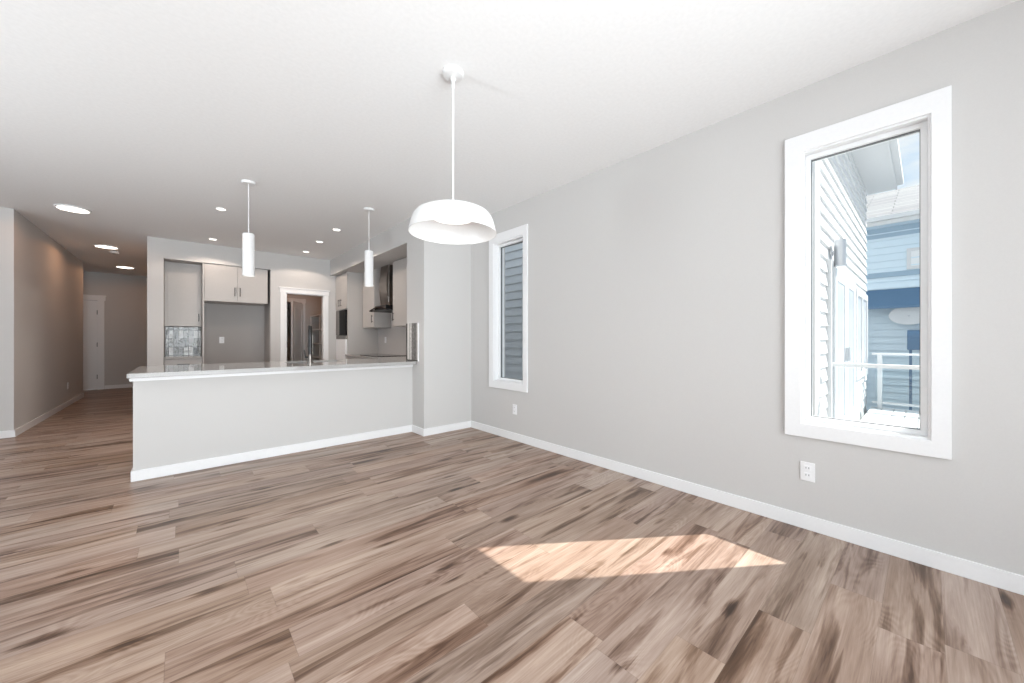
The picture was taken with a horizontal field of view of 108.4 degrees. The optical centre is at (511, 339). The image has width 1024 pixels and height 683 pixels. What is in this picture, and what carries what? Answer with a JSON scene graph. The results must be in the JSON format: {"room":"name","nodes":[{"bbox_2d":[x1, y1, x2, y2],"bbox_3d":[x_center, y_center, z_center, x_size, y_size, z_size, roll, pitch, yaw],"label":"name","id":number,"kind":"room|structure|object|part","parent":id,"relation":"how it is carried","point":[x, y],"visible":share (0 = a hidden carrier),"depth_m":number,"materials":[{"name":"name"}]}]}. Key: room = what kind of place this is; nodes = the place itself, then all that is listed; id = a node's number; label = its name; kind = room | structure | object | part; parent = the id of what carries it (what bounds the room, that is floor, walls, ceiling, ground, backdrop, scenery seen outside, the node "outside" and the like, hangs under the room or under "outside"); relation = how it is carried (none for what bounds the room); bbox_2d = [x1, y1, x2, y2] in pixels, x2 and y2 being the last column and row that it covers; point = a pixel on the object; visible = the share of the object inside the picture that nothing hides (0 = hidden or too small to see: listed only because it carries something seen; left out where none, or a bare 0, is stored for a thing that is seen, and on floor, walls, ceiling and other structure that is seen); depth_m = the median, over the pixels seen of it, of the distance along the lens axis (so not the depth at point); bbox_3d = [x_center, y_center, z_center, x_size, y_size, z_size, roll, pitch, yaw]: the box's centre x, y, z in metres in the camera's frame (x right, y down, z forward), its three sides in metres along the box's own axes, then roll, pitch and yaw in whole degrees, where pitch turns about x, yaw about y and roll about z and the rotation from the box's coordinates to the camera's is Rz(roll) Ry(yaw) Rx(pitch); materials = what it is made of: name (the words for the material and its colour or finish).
{"room":"empty dining room","nodes":[
{"label":"empty dining room","id":0,"kind":"room"},
{"bbox_2d":[0,207,82,430],"bbox_3d":[-8.408,-0.200,5.122,2.677,2.760,4.160,0,0,-42],"label":"wall","id":1,"kind":"structure","parent":0,"point":[41,281],"depth_m":5.15,"materials":[{"name":"paint"}]},
{"bbox_2d":[0,430,15,438],"bbox_3d":[-7.013,1.136,3.570,2.690,0.088,0.013,0,0,-42],"label":"baseboard","id":2,"kind":"structure","parent":1,"relation":"attached to","point":[9,433],"depth_m":4.43,"materials":[{"name":"white paint"}]},
{"bbox_2d":[15,393,83,435],"bbox_3d":[-7.404,1.136,6.018,0.013,0.088,4.160,0,0,-42],"label":"baseboard","id":3,"kind":"structure","parent":1,"relation":"attached to","point":[23,428],"depth_m":5.45,"materials":[{"name":"white paint"}]},
{"bbox_2d":[83,271,146,388],"bbox_3d":[-10.394,-0.200,8.282,3.920,2.760,0.200,0,0,-42],"label":"wall","id":4,"kind":"structure","parent":0,"point":[125,305],"depth_m":8.96,"materials":[{"name":"paint"}]},
{"bbox_2d":[83,294,105,389],"bbox_3d":[-10.076,0.069,8.443,1.070,2.222,0.087,0,0,-42],"label":"door","id":5,"kind":"structure","parent":4,"relation":"in","point":[93,311],"depth_m":8.67,"materials":[{"name":"white paint"}]},
{"bbox_2d":[105,384,132,388],"bbox_3d":[-9.320,1.136,9.098,0.980,0.088,0.013,0,0,-42],"label":"baseboard","id":6,"kind":"structure","parent":4,"relation":"attached to","point":[121,385],"depth_m":8.93,"materials":[{"name":"white paint"}]},
{"bbox_2d":[147,236,336,365],"bbox_3d":[-4.389,-0.200,6.793,3.308,2.760,0.120,0,0,-42],"label":"wall","id":7,"kind":"structure","parent":0,"point":[291,271],"depth_m":6.43,"materials":[{"name":"paint"}]},
{"bbox_2d":[164,260,268,363],"bbox_3d":[-5.193,-0.200,6.578,1.572,2.760,0.630,0,0,-42],"label":"wall niche","id":8,"kind":"object","parent":7,"relation":"in","point":[244,329],"visible":0.12,"depth_m":6.89,"materials":[{"name":"grey paint"}]},
{"bbox_2d":[164,261,201,326],"bbox_3d":[-5.580,-0.744,6.269,0.463,1.048,0.412,0,0,-42],"label":"upper cabinet","id":9,"kind":"object","parent":8,"relation":"attached to","point":[182,282],"visible":1,"depth_m":6.14,"materials":[{"name":"beige wood"}]},
{"bbox_2d":[165,327,200,355],"bbox_3d":[-5.713,0.028,6.418,0.462,0.492,0.013,0,0,-42],"label":"backsplash","id":10,"kind":"structure","parent":8,"relation":"attached to","point":[176,338],"depth_m":6.40,"materials":[{"name":"tile"}]},
{"bbox_2d":[188,337,193,342],"bbox_3d":[-5.630,0.010,6.476,0.072,0.116,0.010,0,0,-42],"label":"wall switch","id":11,"kind":"object","parent":10,"relation":"attached to","point":[190,339],"visible":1,"depth_m":6.47,"materials":[{"name":"white plastic"}]},
{"bbox_2d":[219,337,223,342],"bbox_3d":[-5.323,0.010,6.769,0.072,0.116,0.009,0,0,-42],"label":"wall outlet","id":12,"kind":"object","parent":8,"relation":"attached to","point":[221,339],"visible":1,"depth_m":6.76,"materials":[{"name":"white plastic"}]},
{"bbox_2d":[204,263,267,305],"bbox_3d":[-4.970,-0.957,6.632,0.883,0.622,0.682,0,0,-42],"label":"upper cabinet","id":13,"kind":"object","parent":8,"relation":"attached to","point":[223,284],"visible":0.98,"depth_m":6.38,"materials":[{"name":"beige wood"}]},
{"bbox_3d":[-4.936,-0.951,6.263,0.437,0.609,0.018,0,0,-42],"label":"door","id":14,"kind":"part","parent":13,"relation":"part of","materials":[{"name":"beige wood"}]},
{"bbox_3d":[-4.606,-0.951,6.557,0.440,0.609,0.018,0,0,-42],"label":"door","id":15,"kind":"part","parent":13,"relation":"part of","materials":[{"name":"beige wood"}]},
{"bbox_2d":[279,287,329,360],"bbox_3d":[-4.198,0.104,7.339,0.870,2.152,0.750,0,0,-42],"label":"door frame","id":16,"kind":"structure","parent":7,"relation":"in","point":[284,291],"depth_m":6.98,"materials":[{"name":"white paint"}]},
{"bbox_2d":[131,367,411,481],"bbox_3d":[-2.253,0.747,3.935,2.521,0.866,0.128,0,0,-42],"label":"wall","id":17,"kind":"structure","parent":0,"point":[175,421],"depth_m":3.64,"materials":[{"name":"paint"}]},
{"bbox_2d":[129,365,412,381],"bbox_3d":[-2.255,0.331,3.930,2.526,0.034,0.133,0,0,-42],"label":"trim","id":18,"kind":"structure","parent":17,"relation":"attached to","point":[394,366],"depth_m":3.61,"materials":[{"name":"white paint"}]},
{"bbox_2d":[406,323,417,360],"bbox_3d":[-1.278,0.033,4.726,0.011,0.481,0.324,0,0,-42],"label":"backsplash","id":19,"kind":"structure","parent":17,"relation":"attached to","point":[411,328],"depth_m":4.71,"materials":[{"name":"tile"}]},
{"bbox_2d":[287,302,290,360],"bbox_3d":[-6.096,-0.200,9.773,1.520,2.760,0.100,0,0,-42],"label":"wall","id":20,"kind":"structure","parent":0,"point":[288,303],"depth_m":9.85,"materials":[{"name":"paint"}]},
{"bbox_2d":[287,294,321,360],"bbox_3d":[-5.197,-0.200,8.766,1.320,2.760,0.100,0,0,-42],"label":"wall","id":21,"kind":"structure","parent":0,"point":[313,305],"depth_m":9.01,"materials":[{"name":"paint"}]},
{"bbox_2d":[287,298,305,360],"bbox_3d":[-5.083,0.105,8.331,0.910,2.150,0.700,0,0,-42],"label":"door","id":22,"kind":"structure","parent":21,"relation":"in","point":[297,305],"depth_m":8.49,"materials":[{"name":"white paint"}]},
{"bbox_2d":[330,220,406,275],"bbox_3d":[-2.248,-1.427,6.351,0.703,0.305,3.390,0,0,-42],"label":"soffit","id":23,"kind":"structure","parent":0,"point":[390,246],"depth_m":5.78,"materials":[{"name":"paint"}]},
{"bbox_2d":[0,0,1017,275],"bbox_3d":[-4.079,-1.705,3.631,7.450,0.250,15.550,0,0,-42],"label":"ceiling","id":24,"kind":"structure","parent":0,"point":[148,117],"depth_m":2.35,"materials":[{"name":"paint"}]},
{"bbox_2d":[53,204,91,213],"bbox_3d":[-5.290,-1.571,4.447,0.304,0.016,0.304,0,0,-42],"label":"recessed light","id":25,"kind":"object","parent":24,"relation":"in","point":[70,208],"visible":1,"depth_m":4.42,"materials":[{"name":"white paint"}]},
{"bbox_2d":[93,244,118,248],"bbox_3d":[-6.879,-1.571,6.258,0.304,0.016,0.304,0,0,-42],"label":"recessed light","id":26,"kind":"object","parent":24,"relation":"in","point":[95,245],"visible":1,"depth_m":6.21,"materials":[{"name":"white paint"}]},
{"bbox_2d":[115,266,134,268],"bbox_3d":[-8.422,-1.571,8.032,0.304,0.016,0.304,0,0,-42],"label":"recessed light","id":27,"kind":"object","parent":24,"relation":"in","point":[124,267],"visible":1,"depth_m":8.02,"materials":[{"name":"white paint"}]},
{"bbox_2d":[215,207,226,210],"bbox_3d":[-3.511,-1.575,4.452,0.108,0.010,0.108,0,0,-42],"label":"recessed light","id":28,"kind":"object","parent":24,"relation":"in","point":[217,208],"visible":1,"depth_m":4.44,"materials":[{"name":"white paint"}]},
{"bbox_2d":[241,179,255,276],"bbox_3d":[-2.643,-1.109,3.702,0.124,0.942,0.124,0,0,-42],"label":"pendant light","id":29,"kind":"object","parent":24,"relation":"hanging from","point":[248,239],"visible":1,"depth_m":3.67,"materials":[{"name":"white paint"}]},
{"bbox_3d":[-2.643,-0.849,3.702,0.102,0.422,0.102,0,0,-42],"label":"lamp shade","id":30,"kind":"part","parent":29,"relation":"part of","materials":[{"name":"white glass"}]},
{"bbox_3d":[-2.643,-1.310,3.702,0.009,0.491,0.009,0,0,-42],"label":"cord","id":31,"kind":"part","parent":29,"relation":"part of","materials":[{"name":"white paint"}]},
{"bbox_2d":[363,207,373,286],"bbox_3d":[-1.734,-1.113,4.473,0.124,0.934,0.124,0,0,-42],"label":"pendant light","id":32,"kind":"object","parent":24,"relation":"hanging from","point":[368,254],"visible":1,"depth_m":4.43,"materials":[{"name":"white paint"}]},
{"bbox_3d":[-1.734,-0.859,4.473,0.102,0.426,0.102,0,0,-42],"label":"lamp shade","id":33,"kind":"part","parent":32,"relation":"part of","materials":[{"name":"white glass"}]},
{"bbox_2d":[408,65,496,243],"bbox_3d":[-0.348,-1.104,2.182,0.514,0.952,0.514,0,0,-42],"label":"dome pendant","id":34,"kind":"object","parent":24,"relation":"hanging from","point":[447,221],"visible":1,"depth_m":2.18,"materials":[{"name":"white paint"}]},
{"bbox_3d":[-0.348,-0.698,2.182,0.514,0.139,0.514,0,0,-42],"label":"lamp shade","id":35,"kind":"part","parent":34,"relation":"part of","materials":[{"name":"white paint"}]},
{"bbox_3d":[-0.348,-1.127,2.182,0.010,0.725,0.010,0,0,-42],"label":"rod","id":36,"kind":"part","parent":34,"relation":"part of","materials":[{"name":"white paint"}]},
{"bbox_2d":[435,219,470,224],"bbox_3d":[-0.348,-0.738,2.182,0.256,0.040,0.256,0,0,-42],"label":"diffuser","id":37,"kind":"object","parent":34,"relation":"attached to","point":[447,221],"depth_m":2.25,"materials":[{"name":"white plastic"}]},
{"bbox_2d":[0,387,1023,682],"bbox_3d":[-4.079,1.280,3.631,7.450,0.200,15.550,0,0,-42],"label":"floor","id":38,"kind":"structure","parent":0,"point":[466,555],"depth_m":1.81,"materials":[{"name":"brown wood"}]},
{"bbox_2d":[164,358,201,364],"bbox_3d":[-5.500,0.747,6.181,0.461,0.866,0.650,0,0,-42],"label":"base cabinet","id":39,"kind":"object","parent":38,"relation":"on","point":[199,360],"visible":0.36,"depth_m":5.95,"materials":[{"name":"beige wood"}]},
{"bbox_2d":[164,355,201,358],"bbox_3d":[-5.502,0.293,6.183,0.461,0.037,0.643,0,0,-42],"label":"countertop","id":40,"kind":"structure","parent":39,"relation":"on","point":[174,356],"depth_m":5.97,"materials":[{"name":"grey stone"}]},
{"bbox_2d":[201,263,203,363],"bbox_3d":[-5.314,-0.044,6.337,0.020,2.448,0.663,0,0,-42],"label":"divider panel","id":41,"kind":"object","parent":38,"relation":"on","point":[202,327],"visible":0.45,"depth_m":6.11,"materials":[{"name":"beige wood"}]},
{"bbox_2d":[310,314,321,359],"bbox_3d":[-4.318,0.305,8.531,0.318,1.750,1.380,0,0,-42],"label":"shelving unit","id":42,"kind":"object","parent":38,"relation":"on","point":[318,315],"visible":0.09,"depth_m":8.34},
{"bbox_3d":[-4.343,0.318,8.341,0.023,1.725,0.030,0,0,-42],"label":"post","id":43,"kind":"part","parent":42,"relation":"part of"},
{"bbox_2d":[346,356,364,358],"bbox_3d":[-2.260,0.747,6.388,0.640,0.866,1.902,0,0,-42],"label":"base cabinet","id":44,"kind":"object","parent":38,"relation":"on","point":[347,357],"visible":0.07,"depth_m":6.60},
{"bbox_2d":[336,272,377,353],"bbox_3d":[-3.116,-0.046,7.372,0.632,2.452,0.700,0,0,-42],"label":"oven tower","id":45,"kind":"object","parent":38,"relation":"on","point":[349,285],"visible":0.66,"depth_m":7.06,"materials":[{"name":"beige wood"}]},
{"bbox_3d":[-3.437,-0.925,7.320,0.018,0.680,0.340,0,0,-42],"label":"door","id":46,"kind":"part","parent":45,"relation":"part of","materials":[{"name":"beige wood"}]},
{"bbox_2d":[336,336,346,358],"bbox_3d":[-3.130,0.200,7.360,0.548,0.550,0.590,0,0,-42],"label":"cabinet","id":47,"kind":"object","parent":45,"relation":"in","point":[341,341],"visible":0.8,"depth_m":7.14,"materials":[{"name":"wood"}]},
{"bbox_3d":[-3.319,-0.040,7.191,0.033,0.060,0.580,0,0,-42],"label":"control panel","id":48,"kind":"part","parent":47,"relation":"part of","materials":[{"name":"metal"}]},
{"bbox_2d":[336,310,346,334],"bbox_3d":[-3.130,-0.324,7.360,0.548,0.483,0.590,0,0,-42],"label":"microwave","id":49,"kind":"object","parent":45,"relation":"in","point":[341,316],"visible":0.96,"depth_m":7.14,"materials":[{"name":"metal"}]},
{"bbox_3d":[-3.449,-0.324,7.333,0.037,0.483,0.205,0,0,-42],"label":"control panel","id":50,"kind":"part","parent":49,"relation":"part of","materials":[{"name":"metal"}]},
{"bbox_3d":[-3.206,-0.925,7.061,0.018,0.680,0.345,0,0,-42],"label":"door","id":51,"kind":"part","parent":45,"relation":"part of","materials":[{"name":"beige wood"}]},
{"bbox_2d":[407,217,470,428],"bbox_3d":[-0.966,-0.200,4.915,0.703,2.760,0.460,0,0,-42],"label":"wall pier","id":52,"kind":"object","parent":38,"relation":"on","point":[438,274],"visible":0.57,"depth_m":4.71,"materials":[{"name":"paint"}]},
{"bbox_2d":[412,425,422,435],"bbox_3d":[-1.177,1.136,4.613,0.013,0.088,0.292,0,0,-42],"label":"baseboard","id":53,"kind":"structure","parent":52,"relation":"attached to","point":[415,429],"depth_m":4.61,"materials":[{"name":"white paint"}]},
{"bbox_2d":[418,323,418,360],"bbox_3d":[-1.167,0.032,4.601,0.013,0.483,0.010,0,0,-42],"label":"trim","id":54,"kind":"structure","parent":52,"relation":"attached to","point":[418,323],"depth_m":4.60,"materials":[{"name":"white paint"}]},
{"bbox_2d":[423,421,470,435],"bbox_3d":[-0.819,1.136,4.729,0.703,0.088,0.013,0,0,-42],"label":"baseboard","id":55,"kind":"object","parent":52,"relation":"attached to","point":[456,426],"visible":1,"depth_m":4.71,"materials":[{"name":"white paint"}]},
{"bbox_3d":[-2.312,0.747,4.541,3.178,0.866,0.851,0,0,-42],"label":"cabinet","id":56,"kind":"object","parent":38,"relation":"on","visible":0},
{"bbox_2d":[127,353,415,378],"bbox_3d":[-2.868,0.294,5.132,3.224,0.038,2.967,0,0,-42],"label":"countertop","id":57,"kind":"structure","parent":56,"relation":"on","point":[369,361],"depth_m":3.84,"materials":[{"name":"grey stone"}]},
{"bbox_2d":[304,325,312,362],"bbox_3d":[-2.414,0.050,4.412,0.090,0.450,0.212,0,0,-17],"label":"faucet","id":58,"kind":"object","parent":57,"relation":"on","point":[310,335],"visible":1,"depth_m":4.33,"materials":[{"name":"metal"}]},
{"bbox_2d":[364,354,405,356],"bbox_3d":[-2.221,0.270,6.348,0.500,0.008,0.770,0,0,-42],"label":"cooktop","id":59,"kind":"object","parent":57,"relation":"in","point":[375,355],"visible":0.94,"depth_m":6.16,"materials":[{"name":"black glass"}]},
{"bbox_2d":[380,0,1023,575],"bbox_3d":[-1.379,-0.200,6.040,0.180,2.760,15.550,0,0,-42],"label":"wall","id":60,"kind":"structure","parent":0,"point":[656,276],"depth_m":2.52,"materials":[{"name":"paint"}]},
{"bbox_2d":[363,269,390,327],"bbox_3d":[-2.577,-0.746,6.970,0.362,1.052,0.612,0,0,-42],"label":"upper cabinet","id":61,"kind":"object","parent":60,"relation":"attached to","point":[371,295],"visible":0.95,"depth_m":6.75,"materials":[{"name":"beige wood"}]},
{"bbox_3d":[-2.661,-0.744,6.856,0.018,1.043,0.546,0,0,-42],"label":"door","id":62,"kind":"part","parent":61,"relation":"part of","materials":[{"name":"beige wood"}]},
{"bbox_2d":[369,264,392,312],"bbox_3d":[-2.136,-0.881,6.417,0.418,0.782,0.720,0,0,-42],"label":"range hood","id":63,"kind":"object","parent":60,"relation":"attached to","point":[386,274],"visible":0.56,"depth_m":6.29,"materials":[{"name":"metal"}]},
{"bbox_2d":[378,313,405,354],"bbox_3d":[-1.756,-0.123,6.317,0.012,0.794,2.675,0,0,-42],"label":"backsplash","id":64,"kind":"structure","parent":60,"relation":"attached to","point":[395,336],"depth_m":6.81,"materials":[{"name":"beige tile"}]},
{"bbox_2d":[392,257,406,326],"bbox_3d":[-1.427,-0.744,5.683,0.362,1.057,1.260,0,0,-42],"label":"upper cabinet","id":65,"kind":"object","parent":60,"relation":"attached to","point":[399,314],"visible":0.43,"depth_m":5.86,"materials":[{"name":"beige wood"}]},
{"bbox_2d":[489,224,527,392],"bbox_3d":[0.000,-0.351,4.459,0.168,1.897,0.690,0,0,-42],"label":"window","id":66,"kind":"structure","parent":60,"relation":"in","point":[518,235],"depth_m":4.61,"materials":[{"name":"white paint"}]},
{"bbox_3d":[0.024,-0.339,4.472,0.075,1.683,0.516,0,0,-42],"label":"sash frame","id":67,"kind":"part","parent":66,"relation":"part of","materials":[{"name":"white plastic"}]},
{"bbox_2d":[513,404,516,414],"bbox_3d":[0.031,0.818,4.317,0.009,0.116,0.072,0,0,-42],"label":"wall outlet","id":68,"kind":"object","parent":60,"relation":"attached to","point":[514,405],"visible":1,"depth_m":4.31,"materials":[{"name":"white plastic"}]},
{"bbox_2d":[471,421,1023,594],"bbox_3d":[1.535,1.136,2.630,0.013,0.088,6.280,0,0,-42],"label":"baseboard","id":69,"kind":"structure","parent":60,"relation":"attached to","point":[999,578],"depth_m":2.27,"materials":[{"name":"white paint"}]},
{"bbox_2d":[800,461,814,482],"bbox_3d":[1.837,0.822,2.294,0.009,0.116,0.072,0,0,-42],"label":"wall outlet","id":70,"kind":"object","parent":60,"relation":"attached to","point":[807,470],"visible":1,"depth_m":2.29,"materials":[{"name":"white plastic"}]},
{"bbox_2d":[804,465,810,470],"bbox_3d":[1.835,0.800,2.292,0.003,0.030,0.034,0,0,-42],"label":"socket","id":71,"kind":"object","parent":70,"relation":"attached to","point":[806,467],"depth_m":2.29,"materials":[{"name":"white plastic"}]},
{"bbox_2d":[804,472,810,477],"bbox_3d":[1.835,0.844,2.292,0.003,0.030,0.034,0,0,-42],"label":"socket","id":72,"kind":"object","parent":70,"relation":"attached to","point":[806,474],"depth_m":2.29,"materials":[{"name":"white plastic"}]},
{"bbox_2d":[785,85,951,459],"bbox_3d":[2.044,-0.337,2.169,0.168,1.887,0.690,0,0,-42],"label":"window","id":73,"kind":"structure","parent":60,"relation":"in","point":[929,114],"depth_m":2.02,"materials":[{"name":"white paint"}]},
{"bbox_3d":[2.057,-0.324,2.171,0.075,1.673,0.516,0,0,-42],"label":"sash frame","id":74,"kind":"part","parent":73,"relation":"part of","materials":[{"name":"white plastic"}]},
{"label":"outside","id":75,"kind":"structure","parent":0,"visible":0},
{"bbox_3d":[12.823,1.940,18.147,36.700,0.280,70.000,0,0,-42],"label":"ground","id":76,"kind":"structure","parent":75,"visible":0},
{"bbox_2d":[505,139,903,420],"bbox_3d":[2.140,-1.849,8.377,5.610,7.298,9.110,0,0,-42],"label":"house","id":77,"kind":"structure","parent":76,"relation":"on","point":[842,183],"depth_m":5.05,"materials":[{"name":"white"}]},
{"bbox_2d":[830,239,846,266],"bbox_3d":[3.751,-0.990,4.237,0.110,0.300,0.137,0,0,-42],"label":"wall sconce","id":78,"kind":"object","parent":77,"relation":"attached to","point":[840,245],"visible":0.92,"depth_m":4.19,"materials":[{"name":"silver metal"}]},
{"bbox_3d":[4.286,0.165,4.794,1.940,2.130,0.045,0,0,-42],"label":"patio door frame","id":79,"kind":"part","parent":77,"relation":"part of","materials":[{"name":"white"}]},
{"bbox_3d":[3.971,0.195,4.464,0.870,2.030,0.023,0,0,-42],"label":"door","id":80,"kind":"part","parent":77,"relation":"part of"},
{"bbox_3d":[3.971,0.140,4.464,0.590,1.640,0.008,0,0,-42],"label":"door pane","id":81,"kind":"part","parent":77,"relation":"part of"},
{"bbox_3d":[4.245,0.190,4.675,0.024,0.180,0.022,0,0,-42],"label":"door handle","id":82,"kind":"part","parent":77,"relation":"part of","materials":[{"name":"silver metal"}]},
{"bbox_3d":[4.409,0.190,4.821,0.024,0.180,0.022,0,0,-42],"label":"door handle","id":83,"kind":"part","parent":77,"relation":"part of","materials":[{"name":"silver metal"}]},
{"bbox_3d":[4.650,0.195,5.070,0.870,2.030,0.023,0,0,-42],"label":"door","id":84,"kind":"part","parent":77,"relation":"part of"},
{"bbox_3d":[4.650,0.140,5.070,0.590,1.640,0.008,0,0,-42],"label":"door pane","id":85,"kind":"part","parent":77,"relation":"part of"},
{"bbox_2d":[832,353,919,427],"bbox_3d":[6.080,1.022,4.113,4.510,1.555,3.300,0,0,-42],"label":"deck","id":86,"kind":"object","parent":76,"relation":"on","point":[890,416],"visible":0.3,"depth_m":5.94,"materials":[{"name":"white"}]},
{"bbox_3d":[4.452,0.703,2.701,0.100,0.915,3.200,0,0,-42],"label":"rail","id":87,"kind":"part","parent":86,"relation":"part of","materials":[{"name":"white"}]},
{"bbox_3d":[6.662,1.040,6.683,0.060,1.520,0.060,0,0,-42],"label":"post","id":88,"kind":"part","parent":86,"relation":"part of","materials":[{"name":"white"}]},
{"bbox_3d":[7.660,0.703,5.564,0.100,0.915,3.200,0,0,-42],"label":"rail","id":89,"kind":"part","parent":86,"relation":"part of","materials":[{"name":"white"}]},
{"bbox_2d":[866,185,919,410],"bbox_3d":[14.610,-1.494,9.019,8.990,6.589,22.800,0,0,-42],"label":"house","id":90,"kind":"structure","parent":76,"relation":"on","point":[893,217],"depth_m":9.05,"materials":[{"name":"blue"}]},
{"bbox_3d":[11.677,-1.600,6.401,0.048,0.120,22.000,0,0,-42],"label":"belt trim","id":91,"kind":"part","parent":90,"relation":"part of","materials":[{"name":"white wood"}]},
{"bbox_2d":[889,307,919,324],"bbox_3d":[9.400,-0.570,8.738,0.264,0.450,0.662,0,0,-42],"label":"satellite dish","id":92,"kind":"object","parent":90,"relation":"attached to","point":[905,316],"visible":0.85,"depth_m":8.71,"materials":[{"name":"white metal"}]},
{"bbox_2d":[907,330,919,409],"bbox_3d":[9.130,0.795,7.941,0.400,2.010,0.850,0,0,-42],"label":"barbecue grill","id":93,"kind":"object","parent":76,"relation":"on","point":[913,336],"visible":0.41,"depth_m":8.09,"materials":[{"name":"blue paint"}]},
{"bbox_3d":[8.761,1.015,8.115,0.040,1.570,0.040,0,0,-42],"label":"leg","id":94,"kind":"part","parent":93,"relation":"part of","materials":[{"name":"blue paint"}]},
{"bbox_3d":[9.130,-0.040,7.941,0.340,0.340,0.850,0,0,-42],"label":"lid","id":95,"kind":"part","parent":93,"relation":"part of","materials":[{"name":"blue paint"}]}
]}

